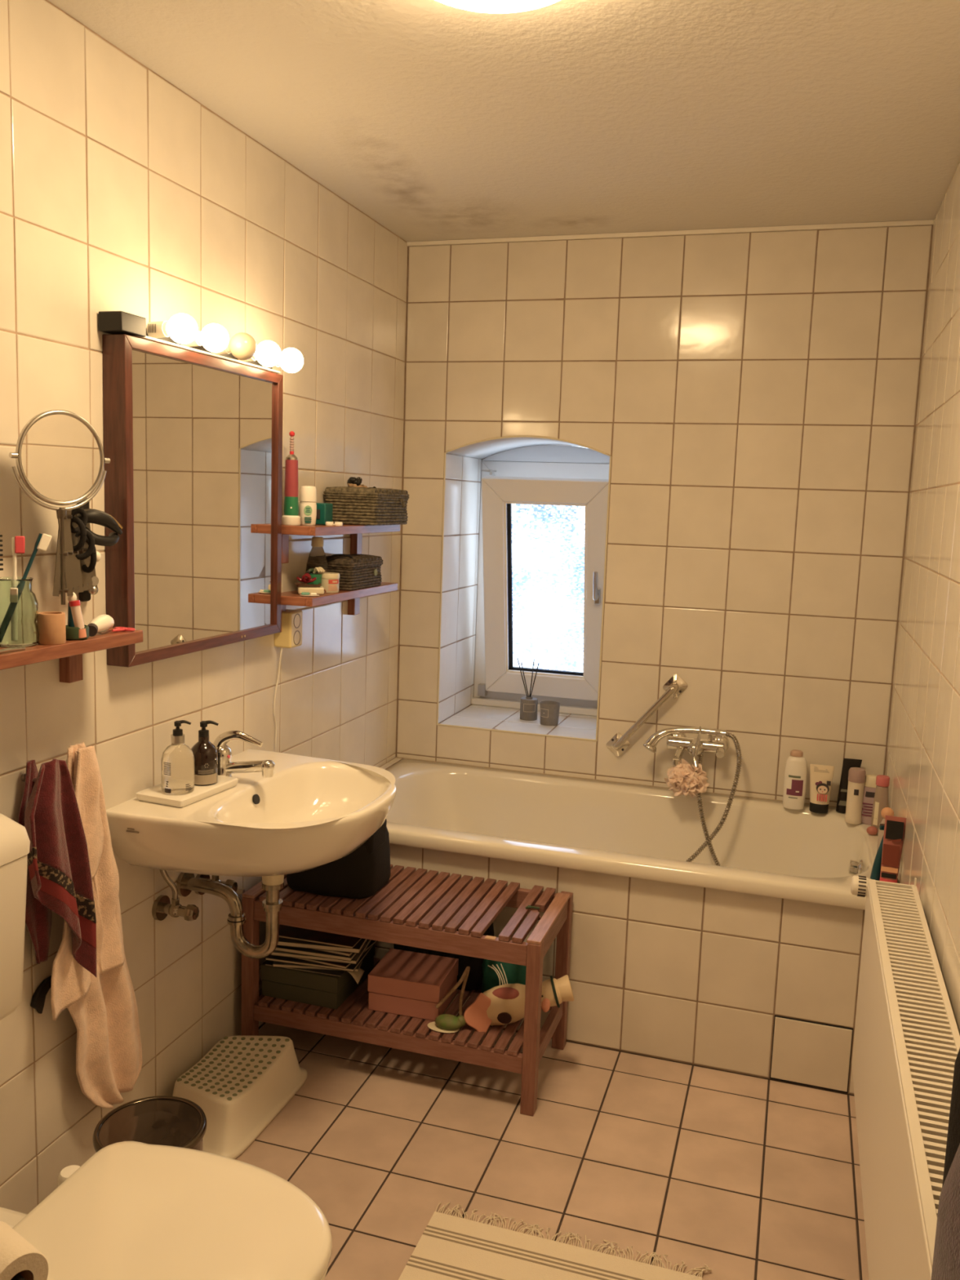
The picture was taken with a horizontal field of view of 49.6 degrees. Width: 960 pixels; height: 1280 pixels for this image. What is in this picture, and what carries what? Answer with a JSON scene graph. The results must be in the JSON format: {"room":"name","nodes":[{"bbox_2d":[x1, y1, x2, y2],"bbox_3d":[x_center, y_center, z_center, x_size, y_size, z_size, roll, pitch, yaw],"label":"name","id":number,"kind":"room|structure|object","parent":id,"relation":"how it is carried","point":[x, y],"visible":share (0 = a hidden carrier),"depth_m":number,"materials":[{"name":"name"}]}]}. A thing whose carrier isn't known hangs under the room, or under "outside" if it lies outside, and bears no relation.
{"room":"bathroom","nodes":[
{"label":"bathroom","id":0,"kind":"room"},
{"bbox_2d":[0,0,408,1213],"bbox_3d":[-0.969,0.052,1.743,0.103,2.374,4.250,4,8,17],"label":"wall","id":1,"kind":"structure","parent":0,"point":[121,190],"depth_m":2.32,"materials":[{"name":"tile"}]},
{"bbox_2d":[0,813,30,1020],"bbox_3d":[-0.897,0.476,1.620,0.170,0.348,0.394,4,8,17],"label":"cistern","id":2,"kind":"object","parent":1,"relation":"attached to","point":[15,842],"visible":1,"depth_m":1.73,"materials":[{"name":"white ceramic"}]},
{"bbox_2d":[21,773,36,782],"bbox_3d":[-0.834,0.250,1.956,0.065,0.040,0.016,5,8,20],"label":"wall hook","id":3,"kind":"object","parent":1,"relation":"attached to","point":[23,775],"visible":0.27,"depth_m":1.96,"materials":[{"name":"grey metal"}]},
{"bbox_2d":[17,758,96,977],"bbox_3d":[-0.822,0.448,1.976,0.093,0.469,0.177,4,8,17],"label":"hand towel","id":4,"kind":"object","parent":3,"relation":"hanging from","point":[59,875],"visible":0.93,"depth_m":1.97,"materials":[{"name":"red fabric"}]},
{"bbox_2d":[30,975,51,1013],"bbox_3d":[-0.864,0.705,2.056,0.012,0.062,0.063,4,8,17],"label":"wall hook","id":5,"kind":"object","parent":1,"relation":"attached to","point":[37,1001],"visible":0.78,"depth_m":2.04,"materials":[{"name":"black plastic"}]},
{"bbox_2d":[8,409,110,604],"bbox_3d":[-0.748,-0.238,1.935,0.114,0.362,0.287,2,8,3],"label":"mirror","id":6,"kind":"object","parent":1,"relation":"attached to","point":[59,455],"visible":0.92,"depth_m":1.88,"materials":[{"name":"silver metal"}]},
{"bbox_2d":[21,414,100,501],"bbox_3d":[-0.748,-0.326,1.861,0.003,0.153,0.153,8,10,37],"label":"mirror glass","id":7,"kind":"object","parent":6,"relation":"attached to","point":[60,454],"depth_m":1.86,"materials":[{"name":"silver metal"}]},
{"bbox_2d":[77,509,123,546],"bbox_3d":[-0.736,-0.217,2.011,0.038,0.071,0.100,8,10,37],"label":"hair clip","id":8,"kind":"object","parent":6,"relation":"hanging from","point":[94,516],"visible":0.84,"depth_m":2.00,"materials":[{"name":"black plastic"}]},
{"bbox_2d":[0,627,142,683],"bbox_3d":[-0.828,0.063,1.797,0.141,0.105,0.614,4,8,17],"label":"wall shelf","id":9,"kind":"object","parent":1,"relation":"attached to","point":[69,654],"visible":0.62,"depth_m":1.91,"materials":[{"name":"red wood"}]},
{"bbox_2d":[0,576,39,647],"bbox_3d":[-0.811,-0.050,1.813,0.078,0.116,0.078,4,8,17],"label":"glass jar","id":10,"kind":"object","parent":9,"relation":"on","point":[19,613],"visible":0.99,"depth_m":1.78,"materials":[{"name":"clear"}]},
{"bbox_2d":[11,536,25,579],"bbox_3d":[-0.807,-0.091,1.811,0.022,0.179,0.040,4,8,17],"label":"toothbrush","id":11,"kind":"object","parent":10,"relation":"in","point":[18,543],"visible":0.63,"depth_m":1.80,"materials":[{"name":"white"}]},
{"bbox_2d":[21,533,52,579],"bbox_3d":[-0.793,-0.092,1.809,0.017,0.186,0.102,8,10,40],"label":"toothbrush","id":12,"kind":"object","parent":10,"relation":"in","point":[42,544],"visible":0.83,"depth_m":1.82,"materials":[{"name":"teal plastic"}]},
{"bbox_2d":[36,611,66,644],"bbox_3d":[-0.760,-0.021,1.845,0.047,0.054,0.047,4,8,17],"label":"clay cup","id":13,"kind":"object","parent":9,"relation":"on","point":[51,624],"visible":0.97,"depth_m":1.82,"materials":[{"name":"orange ceramic"}]},
{"bbox_2d":[68,600,86,638],"bbox_3d":[-0.734,-0.038,1.897,0.030,0.069,0.020,1,8,-8],"label":"lip balm","id":14,"kind":"object","parent":9,"relation":"on","point":[75,606],"visible":1,"depth_m":1.89,"materials":[{"name":"white plastic"}]},
{"bbox_2d":[88,613,114,636],"bbox_3d":[-0.728,-0.029,1.980,0.032,0.034,0.090,2,8,4],"label":"tube","id":15,"kind":"object","parent":9,"relation":"on","point":[101,623],"visible":0.97,"depth_m":1.97,"materials":[{"name":"white plastic"}]},
{"bbox_2d":[151,869,199,920],"bbox_3d":[-0.703,0.579,2.402,0.100,0.161,0.075,4,8,17],"label":"angle valve","id":16,"kind":"object","parent":1,"relation":"attached to","point":[162,906],"visible":0.89,"depth_m":2.40,"materials":[{"name":"silver metal"}]},
{"bbox_2d":[102,333,283,666],"bbox_3d":[-0.646,-0.317,2.440,0.055,0.674,0.661,4,8,17],"label":"wall mirror","id":17,"kind":"object","parent":1,"relation":"attached to","point":[193,442],"visible":1,"depth_m":2.35,"materials":[{"name":"brown wood"}]},
{"bbox_2d":[98,311,303,373],"bbox_3d":[-0.599,-0.677,2.369,0.132,0.062,0.672,4,8,17],"label":"lamp","id":18,"kind":"object","parent":17,"relation":"attached to","point":[113,322],"depth_m":2.28,"materials":[{"name":"white glass"}]},
{"bbox_2d":[146,320,169,337],"bbox_3d":[-0.674,-0.655,2.193,0.047,0.035,0.034,4,8,17],"label":"socket","id":19,"kind":"object","parent":18,"relation":"attached to","point":[153,329],"depth_m":2.18,"materials":[{"name":"grey plastic"}]},
{"bbox_2d":[182,330,202,346],"bbox_3d":[-0.637,-0.669,2.310,0.047,0.035,0.033,4,8,17],"label":"socket","id":20,"kind":"object","parent":18,"relation":"attached to","point":[196,342],"depth_m":2.30,"materials":[{"name":"beige plastic"}]},
{"bbox_2d":[194,874,237,894],"bbox_3d":[-0.652,0.558,2.565,0.100,0.161,0.075,4,8,17],"label":"angle valve","id":21,"kind":"object","parent":1,"relation":"attached to","point":[233,884],"visible":0.24,"depth_m":2.57,"materials":[{"name":"silver metal"}]},
{"bbox_2d":[106,748,396,876],"bbox_3d":[-0.465,0.430,2.433,0.515,0.171,0.616,4,8,17],"label":"washbasin","id":22,"kind":"object","parent":1,"relation":"attached to","point":[313,812],"visible":0.92,"depth_m":2.25,"materials":[{"name":"white ceramic"}]},
{"bbox_2d":[136,775,238,807],"bbox_3d":[-0.660,0.337,2.357,0.126,0.019,0.210,5,8,22],"label":"soap tray","id":23,"kind":"object","parent":22,"relation":"on","point":[154,794],"visible":0.71,"depth_m":2.29,"materials":[{"name":"white ceramic"}]},
{"bbox_2d":[160,720,194,795],"bbox_3d":[-0.666,0.255,2.292,0.072,0.160,0.072,4,8,17],"label":"pump bottle","id":24,"kind":"object","parent":23,"relation":"on","point":[177,761],"visible":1,"depth_m":2.27,"materials":[{"name":"white plastic"}]},
{"bbox_2d":[163,762,191,793],"bbox_3d":[-0.660,0.300,2.273,0.060,0.067,0.013,0,8,-16],"label":"print","id":25,"kind":"object","parent":24,"relation":"attached to","point":[177,776],"depth_m":2.27,"materials":[{"name":"grey"}]},
{"bbox_2d":[191,720,218,785],"bbox_3d":[-0.629,0.254,2.368,0.063,0.144,0.063,4,8,17],"label":"pump bottle","id":26,"kind":"object","parent":23,"relation":"on","point":[205,753],"visible":0.98,"depth_m":2.35,"materials":[{"name":"black"}]},
{"bbox_2d":[176,872,284,958],"bbox_3d":[-0.591,0.632,2.488,0.270,0.251,0.064,4,8,17],"label":"drain","id":27,"kind":"object","parent":22,"relation":"attached to","point":[186,882],"visible":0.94,"depth_m":2.47,"materials":[{"name":"silver metal"}]},
{"bbox_2d":[213,730,275,777],"bbox_3d":[-0.560,0.276,2.444,0.170,0.126,0.060,4,8,17],"label":"faucet","id":28,"kind":"object","parent":22,"relation":"on","point":[225,767],"visible":0.9,"depth_m":2.44,"materials":[{"name":"silver metal"}]},
{"bbox_2d":[274,608,302,648],"bbox_3d":[-0.532,-0.032,2.890,0.054,0.100,0.073,4,8,17],"label":"wall socket","id":29,"kind":"object","parent":1,"relation":"attached to","point":[291,635],"visible":0.97,"depth_m":2.86,"materials":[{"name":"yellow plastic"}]},
{"bbox_2d":[280,582,397,631],"bbox_3d":[-0.424,-0.100,3.078,0.141,0.105,0.610,4,8,17],"label":"wall shelf","id":30,"kind":"object","parent":1,"relation":"attached to","point":[291,597],"visible":0.6,"depth_m":2.93,"materials":[{"name":"red wood"}]},
{"bbox_2d":[305,536,328,573],"bbox_3d":[-0.467,-0.219,2.982,0.066,0.152,0.066,4,8,17],"label":"squeeze bottle","id":31,"kind":"object","parent":30,"relation":"on","point":[317,557],"visible":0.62,"depth_m":2.96,"materials":[{"name":"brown plastic"}]},
{"bbox_2d":[318,572,339,593],"bbox_3d":[-0.427,-0.162,2.936,0.061,0.055,0.061,4,8,17],"label":"jar","id":32,"kind":"object","parent":30,"relation":"on","point":[330,580],"visible":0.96,"depth_m":2.91,"materials":[{"name":"beige plastic"}]},
{"bbox_2d":[325,554,382,590],"bbox_3d":[-0.398,-0.207,3.123,0.143,0.094,0.247,4,8,17],"label":"woven basket","id":33,"kind":"object","parent":30,"relation":"on","point":[362,571],"visible":0.72,"depth_m":3.04,"materials":[{"name":"brown wicker"}]},
{"bbox_2d":[281,523,399,563],"bbox_3d":[-0.414,-0.288,3.064,0.141,0.105,0.607,4,8,17],"label":"wall shelf","id":34,"kind":"object","parent":1,"relation":"attached to","point":[356,531],"visible":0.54,"depth_m":2.89,"materials":[{"name":"red wood"}]},
{"bbox_2d":[281,431,301,525],"bbox_3d":[-0.508,-0.435,2.801,0.052,0.250,0.052,4,8,17],"label":"electric toothbrush","id":35,"kind":"object","parent":34,"relation":"on","point":[291,517],"visible":1,"depth_m":2.79,"materials":[{"name":"red plastic"}]},
{"bbox_2d":[299,485,316,525],"bbox_3d":[-0.473,-0.370,2.861,0.044,0.108,0.045,8,10,39],"label":"deodorant","id":36,"kind":"object","parent":34,"relation":"on","point":[308,510],"visible":0.99,"depth_m":2.85,"materials":[{"name":"white plastic"}]},
{"bbox_2d":[315,502,333,524],"bbox_3d":[-0.456,-0.358,2.947,0.060,0.060,0.061,4,8,13],"label":"box","id":37,"kind":"object","parent":34,"relation":"on","point":[324,510],"visible":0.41,"depth_m":2.92,"materials":[{"name":"green cardboard"}]},
{"bbox_2d":[323,486,408,525],"bbox_3d":[-0.341,-0.411,3.182,0.182,0.111,0.282,4,8,17],"label":"woven basket","id":38,"kind":"object","parent":34,"relation":"on","point":[355,505],"visible":0.94,"depth_m":3.06,"materials":[{"name":"beige wicker"}]},
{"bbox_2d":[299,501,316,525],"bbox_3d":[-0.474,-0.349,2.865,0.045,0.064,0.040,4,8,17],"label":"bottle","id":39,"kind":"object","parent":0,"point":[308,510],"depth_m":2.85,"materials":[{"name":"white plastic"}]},
{"bbox_2d":[47,0,959,246],"bbox_3d":[-0.022,-1.126,1.510,1.877,0.113,4.850,4,8,17],"label":"ceiling","id":40,"kind":"structure","parent":0,"point":[434,120],"depth_m":2.29,"materials":[{"name":"paint"}]},
{"bbox_2d":[435,0,559,13],"bbox_3d":[0.022,-1.066,1.646,0.326,0.064,0.326,4,8,17],"label":"ceiling lamp","id":41,"kind":"object","parent":40,"relation":"attached to","point":[477,6],"visible":1,"depth_m":1.72,"materials":[{"name":"white glass"}]},
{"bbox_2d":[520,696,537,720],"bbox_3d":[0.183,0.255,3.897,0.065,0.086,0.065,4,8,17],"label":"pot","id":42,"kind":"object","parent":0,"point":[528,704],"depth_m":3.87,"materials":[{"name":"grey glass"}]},
{"bbox_2d":[235,1005,868,1279],"bbox_3d":[-0.106,1.318,1.839,1.877,0.100,4.850,4,8,17],"label":"floor","id":43,"kind":"structure","parent":0,"point":[741,1176],"depth_m":2.41,"materials":[{"name":"tile"}]},
{"bbox_2d":[11,1273,26,1279],"bbox_3d":[-0.578,1.057,1.274,0.150,0.536,0.261,1,8,-10],"label":"holder","id":44,"kind":"object","parent":43,"relation":"on","point":[18,1277],"visible":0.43,"depth_m":1.29,"materials":[{"name":"black plastic"}]},
{"bbox_2d":[0,1221,48,1279],"bbox_3d":[-0.605,0.793,1.311,0.090,0.080,0.080,8,10,37],"label":"toilet roll","id":45,"kind":"object","parent":44,"relation":"on","point":[17,1255],"visible":0.99,"depth_m":1.30,"materials":[{"name":"beige paper"}]},
{"bbox_2d":[93,1095,206,1151],"bbox_3d":[-0.650,1.084,2.054,0.213,0.269,0.213,4,8,17],"label":"waste bin","id":46,"kind":"object","parent":43,"relation":"on","point":[160,1120],"visible":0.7,"depth_m":2.05,"materials":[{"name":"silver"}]},
{"bbox_2d":[0,1141,332,1279],"bbox_3d":[-0.602,0.970,1.597,0.782,0.620,0.366,4,8,17],"label":"toilet","id":47,"kind":"object","parent":43,"relation":"on","point":[133,1210],"visible":0.9,"depth_m":1.55,"materials":[{"name":"white ceramic"}]},
{"bbox_2d":[172,1035,306,1159],"bbox_3d":[-0.611,1.092,2.554,0.244,0.122,0.410,4,8,17],"label":"step stool","id":48,"kind":"object","parent":43,"relation":"on","point":[242,1083],"visible":0.97,"depth_m":2.50,"materials":[{"name":"beige plastic"}]},
{"bbox_2d":[241,864,573,1115],"bbox_3d":[-0.194,0.902,2.831,0.814,0.452,0.370,4,8,17],"label":"slatted bench","id":49,"kind":"object","parent":43,"relation":"on","point":[442,900],"depth_m":2.69,"materials":[{"name":"brown wood"}]},
{"bbox_2d":[260,945,374,1008],"bbox_3d":[-0.446,0.909,2.887,0.226,0.088,0.252,4,8,17],"label":"storage box","id":50,"kind":"object","parent":49,"relation":"on","point":[304,987],"visible":0.57,"depth_m":2.77,"materials":[{"name":"grey cardboard"}]},
{"bbox_2d":[264,960,345,977],"bbox_3d":[-0.446,0.866,2.862,0.219,0.004,0.206,4,8,14],"label":"magazine","id":51,"kind":"object","parent":50,"relation":"on","point":[335,973],"visible":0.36,"depth_m":2.76,"materials":[{"name":"beige paper"}]},
{"bbox_2d":[272,960,364,983],"bbox_3d":[-0.426,0.875,2.865,0.243,0.039,0.213,2,8,3],"label":"magazine","id":52,"kind":"object","parent":50,"relation":"on","point":[358,972],"visible":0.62,"depth_m":2.77,"materials":[{"name":"beige paper"}]},
{"bbox_2d":[265,944,374,972],"bbox_3d":[-0.431,0.848,2.855,0.249,0.007,0.206,4,8,12],"label":"magazine","id":53,"kind":"object","parent":52,"relation":"on","point":[352,967],"visible":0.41,"depth_m":2.77,"materials":[{"name":"beige paper"}]},
{"bbox_2d":[288,940,377,968],"bbox_3d":[-0.428,0.839,2.863,0.238,0.007,0.206,5,8,20],"label":"magazine","id":54,"kind":"object","parent":53,"relation":"on","point":[340,965],"visible":0.21,"depth_m":2.75,"materials":[{"name":"beige paper"}]},
{"bbox_2d":[271,939,372,964],"bbox_3d":[-0.424,0.828,2.850,0.235,0.009,0.206,3,8,9],"label":"magazine","id":55,"kind":"object","parent":54,"relation":"on","point":[357,957],"visible":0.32,"depth_m":2.76,"materials":[{"name":"beige paper"}]},
{"bbox_2d":[274,939,368,961],"bbox_3d":[-0.426,0.818,2.849,0.230,0.010,0.206,4,8,13],"label":"magazine","id":56,"kind":"object","parent":55,"relation":"on","point":[303,951],"visible":0.18,"depth_m":2.75,"materials":[{"name":"beige paper"}]},
{"bbox_2d":[309,939,368,956],"bbox_3d":[-0.418,0.806,2.861,0.233,0.008,0.206,5,8,19],"label":"magazine","id":57,"kind":"object","parent":56,"relation":"on","point":[344,953],"visible":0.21,"depth_m":2.74,"materials":[{"name":"beige paper"}]},
{"bbox_2d":[277,937,367,953],"bbox_3d":[-0.425,0.797,2.846,0.250,0.012,0.206,3,8,8],"label":"magazine","id":58,"kind":"object","parent":57,"relation":"on","point":[282,941],"visible":0.2,"depth_m":2.75,"materials":[{"name":"beige paper"}]},
{"bbox_2d":[279,911,380,948],"bbox_3d":[-0.422,0.786,2.855,0.241,0.006,0.206,4,8,15],"label":"magazine","id":59,"kind":"object","parent":58,"relation":"on","point":[285,931],"visible":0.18,"depth_m":2.78,"materials":[{"name":"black paper"}]},
{"bbox_2d":[286,818,389,899],"bbox_3d":[-0.384,0.572,2.823,0.261,0.199,0.200,4,8,17],"label":"bag","id":60,"kind":"object","parent":49,"relation":"on","point":[359,874],"visible":0.41,"depth_m":2.74,"materials":[{"name":"black fabric"}]},
{"bbox_2d":[368,948,458,1020],"bbox_3d":[-0.178,0.925,2.799,0.204,0.098,0.180,4,8,17],"label":"storage box","id":61,"kind":"object","parent":49,"relation":"on","point":[403,982],"visible":0.94,"depth_m":2.73,"materials":[{"name":"red cardboard"}]},
{"bbox_2d":[394,911,496,990],"bbox_3d":[-0.098,0.853,2.917,0.293,0.225,0.097,4,8,17],"label":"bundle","id":62,"kind":"object","parent":49,"relation":"on","point":[473,982],"visible":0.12,"depth_m":2.86,"materials":[{"name":"black fabric"}]},
{"bbox_2d":[426,1013,466,1032],"bbox_3d":[-0.087,0.978,2.662,0.100,0.036,0.053,4,8,17],"label":"frog","id":63,"kind":"object","parent":49,"relation":"on","point":[444,1023],"visible":1,"depth_m":2.65,"materials":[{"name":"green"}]},
{"bbox_2d":[481,959,526,993],"bbox_3d":[0.075,0.901,2.798,0.145,0.181,0.124,4,8,17],"label":"striped cloth","id":64,"kind":"object","parent":49,"relation":"on","point":[494,973],"visible":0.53,"depth_m":2.76,"materials":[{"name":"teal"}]},
{"bbox_2d":[463,974,573,1035],"bbox_3d":[0.102,0.940,2.693,0.282,0.147,0.106,2,8,3],"label":"duck","id":65,"kind":"object","parent":49,"relation":"on","point":[504,1004],"visible":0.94,"depth_m":2.66},
{"bbox_2d":[398,1201,711,1279],"bbox_3d":[0.030,1.291,1.651,0.575,0.010,1.081,4,8,17],"label":"bath rug","id":66,"kind":"object","parent":43,"relation":"on","point":[450,1247],"visible":1,"depth_m":2.08,"materials":[{"name":"beige fabric"}]},
{"bbox_2d":[386,759,897,910],"bbox_3d":[0.377,0.740,3.228,1.644,0.406,0.788,4,8,17],"label":"bathtub","id":67,"kind":"object","parent":43,"relation":"on","point":[765,847],"visible":0.45,"depth_m":3.42,"materials":[{"name":"beige ceramic"}]},
{"bbox_2d":[782,749,807,809],"bbox_3d":[1.012,0.446,3.337,0.070,0.190,0.044,4,8,17],"label":"shampoo bottle","id":68,"kind":"object","parent":67,"relation":"on","point":[796,767],"visible":1,"depth_m":3.32,"materials":[{"name":"white plastic"}]},
{"bbox_2d":[788,774,800,798],"bbox_3d":[1.002,0.469,3.321,0.037,0.074,0.004,5,8,20],"label":"print","id":69,"kind":"object","parent":68,"relation":"attached to","point":[794,780],"depth_m":3.32,"materials":[{"name":"purple paper"}]},
{"bbox_2d":[808,764,834,813],"bbox_3d":[1.085,0.473,3.303,0.053,0.152,0.061,-2,9,-27],"label":"tube","id":70,"kind":"object","parent":67,"relation":"on","point":[820,775],"visible":1,"depth_m":3.29,"materials":[{"name":"beige plastic"}]},
{"bbox_2d":[835,758,862,813],"bbox_3d":[1.174,0.464,3.307,0.068,0.169,0.037,4,8,17],"label":"tube","id":71,"kind":"object","parent":67,"relation":"on","point":[848,763],"visible":0.58,"depth_m":3.31,"materials":[{"name":"black plastic"}]},
{"bbox_2d":[844,767,866,824],"bbox_3d":[1.157,0.479,3.206,0.050,0.170,0.050,4,8,17],"label":"spray can","id":72,"kind":"object","parent":67,"relation":"on","point":[856,775],"visible":1,"depth_m":3.19,"materials":[{"name":"beige metal"}]},
{"bbox_2d":[861,774,876,825],"bbox_3d":[1.202,0.491,3.198,0.067,0.152,0.039,4,8,17],"label":"lotion bottle","id":73,"kind":"object","parent":67,"relation":"on","point":[870,780],"visible":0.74,"depth_m":3.19,"materials":[{"name":"white plastic"}]},
{"bbox_2d":[870,822,884,880],"bbox_3d":[1.046,0.551,2.712,0.062,0.148,0.030,-3,9,-34],"label":"razor","id":74,"kind":"object","parent":67,"relation":"on","point":[876,869],"visible":0.51,"depth_m":2.70,"materials":[{"name":"teal plastic"}]},
{"bbox_2d":[871,774,889,835],"bbox_3d":[1.195,0.492,3.100,0.045,0.176,0.045,4,8,17],"label":"bottle","id":75,"kind":"object","parent":67,"relation":"on","point":[880,801],"visible":0.85,"depth_m":3.08,"materials":[{"name":"beige"}]},
{"bbox_2d":[876,807,893,852],"bbox_3d":[1.128,0.534,2.889,0.038,0.143,0.038,4,8,17],"label":"bottle","id":76,"kind":"object","parent":67,"relation":"on","point":[885,811],"visible":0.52,"depth_m":2.88,"materials":[{"name":"beige"}]},
{"bbox_2d":[879,815,906,883],"bbox_3d":[1.060,0.542,2.668,0.053,0.182,0.037,4,8,17],"label":"tube","id":77,"kind":"object","parent":67,"relation":"on","point":[895,826],"visible":0.94,"depth_m":2.66,"materials":[{"name":"red plastic"}]},
{"bbox_2d":[318,844,865,1094],"bbox_3d":[0.260,0.875,2.925,1.677,0.512,0.053,4,8,17],"label":"bathtub surround","id":78,"kind":"structure","parent":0,"point":[692,975],"depth_m":2.81,"materials":[{"name":"tile"}]},
{"bbox_2d":[769,1015,853,1093],"bbox_3d":[0.869,1.088,2.730,0.197,0.180,0.004,4,8,17],"label":"access panel","id":79,"kind":"object","parent":78,"relation":"attached to","point":[804,1052],"visible":1,"depth_m":2.73,"materials":[{"name":"tile"}]},
{"bbox_2d":[395,225,933,806],"bbox_3d":[0.585,-0.163,3.732,1.877,2.374,0.503,4,8,17],"label":"wall","id":80,"kind":"structure","parent":0,"point":[752,398],"depth_m":3.39,"materials":[{"name":"tile"}]},
{"bbox_2d":[438,453,481,723],"bbox_3d":[-0.074,-0.199,3.901,0.004,0.969,0.430,4,8,17],"label":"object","id":81,"kind":"structure","parent":80,"relation":"attached to","point":[463,473],"depth_m":3.89,"materials":[{"name":"tile"}]},
{"bbox_2d":[446,437,586,458],"bbox_3d":[0.223,-0.688,3.749,0.588,0.063,0.424,4,8,17],"label":"trim","id":82,"kind":"structure","parent":80,"relation":"attached to","point":[482,450],"depth_m":3.78,"materials":[{"name":"white paint"}]},
{"bbox_2d":[439,704,596,739],"bbox_3d":[0.189,0.301,3.880,0.587,0.004,0.430,4,8,17],"label":"window sill","id":83,"kind":"structure","parent":80,"relation":"attached to","point":[577,726],"depth_m":3.84,"materials":[{"name":"tile"}]},
{"bbox_2d":[516,657,539,720],"bbox_3d":[0.183,0.184,3.882,0.074,0.230,0.070,-3,9,-32],"label":"reed diffuser","id":84,"kind":"object","parent":83,"relation":"on","point":[528,704],"visible":1,"depth_m":3.88,"materials":[{"name":"grey glass"}]},
{"bbox_2d":[540,700,559,725],"bbox_3d":[0.255,0.270,3.818,0.073,0.082,0.073,4,8,17],"label":"pot","id":85,"kind":"object","parent":83,"relation":"on","point":[549,710],"visible":1,"depth_m":3.79,"materials":[{"name":"grey concrete"}]},
{"bbox_2d":[436,435,611,741],"bbox_3d":[0.141,-0.183,3.606,0.589,1.034,0.007,4,8,17],"label":"trim","id":86,"kind":"structure","parent":80,"relation":"in","point":[507,437],"depth_m":3.60,"materials":[{"name":"beige plastic"}]},
{"bbox_2d":[471,444,609,715],"bbox_3d":[0.244,-0.223,3.933,0.585,1.025,0.253,4,8,17],"label":"window","id":87,"kind":"structure","parent":80,"relation":"in","point":[551,475],"depth_m":3.93,"materials":[{"name":"white plastic"}]},
{"bbox_2d":[395,756,835,807],"bbox_3d":[0.489,0.494,3.578,1.677,0.007,0.005,4,8,17],"label":"trim","id":88,"kind":"structure","parent":80,"relation":"attached to","point":[395,757],"depth_m":3.62,"materials":[{"name":"beige plastic"}]},
{"bbox_2d":[606,674,688,755],"bbox_3d":[0.556,0.260,3.500,0.263,0.300,0.057,4,8,17],"label":"grab bar","id":89,"kind":"object","parent":80,"relation":"attached to","point":[676,685],"visible":1,"depth_m":3.48,"materials":[{"name":"silver metal"}]},
{"bbox_2d":[666,733,729,768],"bbox_3d":[0.706,0.353,3.409,0.208,0.108,0.162,4,8,17],"label":"mixer","id":90,"kind":"object","parent":80,"relation":"attached to","point":[717,745],"visible":0.91,"depth_m":3.40,"materials":[{"name":"silver metal"}]},
{"bbox_2d":[664,725,710,797],"bbox_3d":[0.671,0.395,3.355,0.138,0.227,0.110,2,8,1],"label":"sponge","id":91,"kind":"object","parent":90,"relation":"hanging from","point":[685,779],"visible":1,"depth_m":3.33,"materials":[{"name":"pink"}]},
{"bbox_2d":[643,727,742,866],"bbox_3d":[0.654,0.605,3.306,0.330,0.613,0.308,4,8,17],"label":"shower","id":92,"kind":"object","parent":90,"relation":"on","point":[651,744],"visible":0.62,"depth_m":3.33,"materials":[{"name":"silver metal"}]},
{"bbox_2d":[884,161,959,1035],"bbox_3d":[0.723,0.180,1.226,0.103,2.374,4.250,4,8,17],"label":"wall","id":93,"kind":"structure","parent":0,"point":[922,762],"depth_m":2.47,"materials":[{"name":"tile"}]},
{"bbox_2d":[850,875,959,1279],"bbox_3d":[0.667,0.827,1.621,0.139,0.453,1.553,4,8,17],"label":"radiator","id":94,"kind":"object","parent":93,"relation":"attached to","point":[906,1044],"depth_m":1.66,"materials":[{"name":"white metal"}]},
{"bbox_2d":[930,1143,959,1279],"bbox_3d":[0.389,0.424,0.674,0.169,0.546,0.560,4,8,17],"label":"bath towel","id":95,"kind":"object","parent":93,"relation":"hanging from","point":[946,1257],"visible":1,"depth_m":0.73,"materials":[{"name":"fabric"}]},
{"bbox_2d":[942,1048,959,1186],"bbox_3d":[0.532,0.442,1.042,0.107,0.431,0.219,4,8,17],"label":"bath towel","id":96,"kind":"object","parent":93,"relation":"hanging from","point":[953,1129],"visible":0.3,"depth_m":1.06,"materials":[{"name":"black fabric"}]},
{"bbox_3d":[-0.810,0.235,2.077,0.037,0.039,0.022,4,8,17],"label":"wall hook","id":97,"kind":"object","parent":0,"visible":0},
{"bbox_2d":[50,742,142,1108],"bbox_3d":[-0.793,0.609,2.150,0.055,0.823,0.319,4,8,11],"label":"hand towel","id":98,"kind":"object","parent":97,"relation":"hanging from","point":[103,1009],"visible":0.7,"depth_m":2.16,"materials":[{"name":"white fabric"}]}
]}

